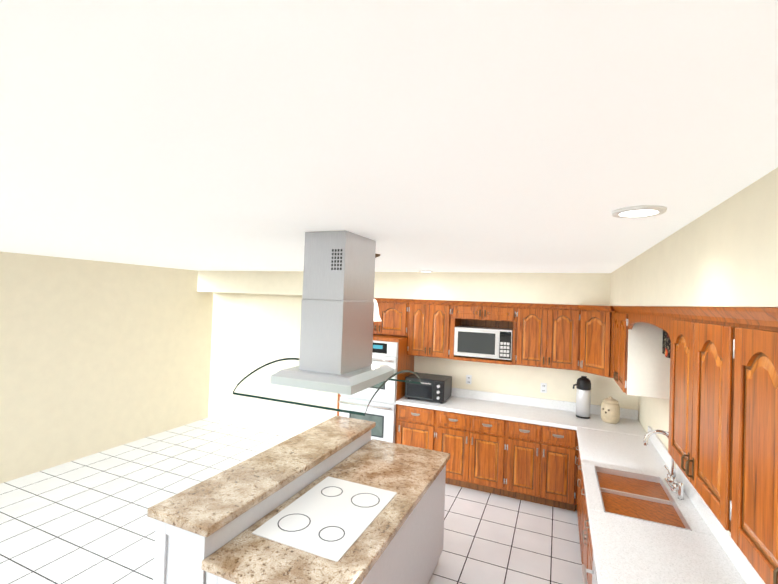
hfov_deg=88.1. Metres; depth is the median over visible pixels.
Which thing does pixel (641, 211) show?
recessed light
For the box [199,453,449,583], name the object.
island countertop
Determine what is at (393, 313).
upper cabinet
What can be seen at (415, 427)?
base cabinet
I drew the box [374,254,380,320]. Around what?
pendant light
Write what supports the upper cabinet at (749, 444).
attached to the wall at (724, 253)
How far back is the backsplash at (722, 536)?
2.20 m
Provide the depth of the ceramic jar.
4.24 m
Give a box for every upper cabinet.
[373,298,408,337]
[407,299,460,359]
[457,301,488,321]
[489,302,516,321]
[509,303,580,370]
[577,305,612,376]
[609,306,669,398]
[664,307,723,520]
[720,307,777,583]
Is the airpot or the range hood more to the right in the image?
the airpot
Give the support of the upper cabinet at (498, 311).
attached to the wall at (256, 316)
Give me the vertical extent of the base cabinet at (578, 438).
0.870 m
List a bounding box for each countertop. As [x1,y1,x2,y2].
[147,415,374,538]
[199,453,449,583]
[396,396,646,435]
[576,427,746,583]
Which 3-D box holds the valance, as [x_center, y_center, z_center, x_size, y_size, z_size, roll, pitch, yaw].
[1.903,0.319,2.519,0.055,0.316,1.410,2,-1,23]
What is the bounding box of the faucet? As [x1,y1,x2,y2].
[643,430,683,499]
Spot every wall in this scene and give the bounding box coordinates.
[0,251,212,483]
[197,271,608,434]
[605,167,777,532]
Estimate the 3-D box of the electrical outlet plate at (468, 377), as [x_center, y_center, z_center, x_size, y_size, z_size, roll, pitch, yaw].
[1.027,1.128,5.173,0.070,0.115,0.005,2,-1,23]
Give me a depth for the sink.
2.68 m
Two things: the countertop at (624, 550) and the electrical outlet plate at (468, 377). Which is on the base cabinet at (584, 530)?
the countertop at (624, 550)
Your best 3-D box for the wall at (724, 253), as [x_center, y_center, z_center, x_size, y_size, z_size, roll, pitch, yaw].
[1.215,0.949,1.035,0.490,2.500,7.790,2,-1,23]
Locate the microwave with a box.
[454,326,512,359]
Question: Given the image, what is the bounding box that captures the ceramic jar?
[601,396,619,423]
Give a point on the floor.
(86, 520)
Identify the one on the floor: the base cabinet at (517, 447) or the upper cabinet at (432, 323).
the base cabinet at (517, 447)
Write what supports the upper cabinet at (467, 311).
attached to the wall at (256, 316)
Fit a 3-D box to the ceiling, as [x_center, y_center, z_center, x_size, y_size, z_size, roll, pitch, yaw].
[-1.593,-0.431,2.190,6.630,0.100,7.940,2,-1,23]
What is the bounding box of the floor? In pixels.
[0,418,582,583]
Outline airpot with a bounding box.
[573,376,590,418]
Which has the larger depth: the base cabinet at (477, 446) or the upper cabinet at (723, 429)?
the base cabinet at (477, 446)
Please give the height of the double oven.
1.655 m
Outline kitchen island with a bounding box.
[153,427,446,583]
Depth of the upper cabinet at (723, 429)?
1.56 m
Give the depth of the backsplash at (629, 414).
4.84 m
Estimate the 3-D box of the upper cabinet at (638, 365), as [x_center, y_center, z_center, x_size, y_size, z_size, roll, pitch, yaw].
[2.235,0.493,3.589,0.328,0.720,0.799,2,-1,23]
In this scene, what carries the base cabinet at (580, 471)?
on the floor
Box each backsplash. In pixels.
[451,388,637,419]
[648,426,764,583]
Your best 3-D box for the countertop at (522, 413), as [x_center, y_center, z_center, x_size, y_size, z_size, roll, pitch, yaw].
[1.414,1.384,4.656,2.622,0.040,0.638,2,-1,23]
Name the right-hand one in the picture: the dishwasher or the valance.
the valance
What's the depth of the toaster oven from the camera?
4.89 m
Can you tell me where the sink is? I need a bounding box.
[595,466,690,529]
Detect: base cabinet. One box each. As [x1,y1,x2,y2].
[396,404,435,450]
[436,412,507,495]
[504,420,578,510]
[575,438,578,509]
[577,470,582,527]
[579,478,594,583]
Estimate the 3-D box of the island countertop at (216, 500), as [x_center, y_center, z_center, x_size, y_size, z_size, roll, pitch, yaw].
[-0.673,1.163,2.821,0.410,0.066,1.880,2,-1,23]
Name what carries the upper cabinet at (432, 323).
attached to the wall at (256, 316)
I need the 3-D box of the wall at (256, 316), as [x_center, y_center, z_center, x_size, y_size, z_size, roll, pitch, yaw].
[-0.422,0.978,5.693,6.120,2.500,0.490,2,-1,23]
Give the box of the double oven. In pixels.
[337,334,413,442]
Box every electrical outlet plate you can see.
[466,375,471,383]
[540,383,546,392]
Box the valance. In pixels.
[662,330,670,357]
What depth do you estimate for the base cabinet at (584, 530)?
2.92 m
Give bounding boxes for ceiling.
[0,0,777,272]
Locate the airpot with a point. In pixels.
(583, 392)
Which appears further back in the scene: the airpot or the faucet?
the airpot
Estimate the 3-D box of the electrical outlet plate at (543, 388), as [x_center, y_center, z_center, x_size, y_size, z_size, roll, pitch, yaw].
[1.856,1.151,4.820,0.070,0.115,0.005,2,-1,23]
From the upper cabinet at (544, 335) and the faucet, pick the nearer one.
the faucet
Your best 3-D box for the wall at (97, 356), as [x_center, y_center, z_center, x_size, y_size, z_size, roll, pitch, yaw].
[-4.650,0.783,3.362,0.150,2.500,7.790,2,-1,23]
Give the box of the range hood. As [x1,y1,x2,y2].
[233,230,420,415]
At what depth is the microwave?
4.78 m
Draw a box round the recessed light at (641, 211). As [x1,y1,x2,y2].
[612,205,666,217]
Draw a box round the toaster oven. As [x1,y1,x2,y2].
[405,372,451,402]
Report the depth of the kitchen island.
2.27 m
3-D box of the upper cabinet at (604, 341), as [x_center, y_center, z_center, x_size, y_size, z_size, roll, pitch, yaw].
[2.381,0.512,4.292,0.608,0.720,0.609,2,-1,23]
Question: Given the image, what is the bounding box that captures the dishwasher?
[582,555,596,583]

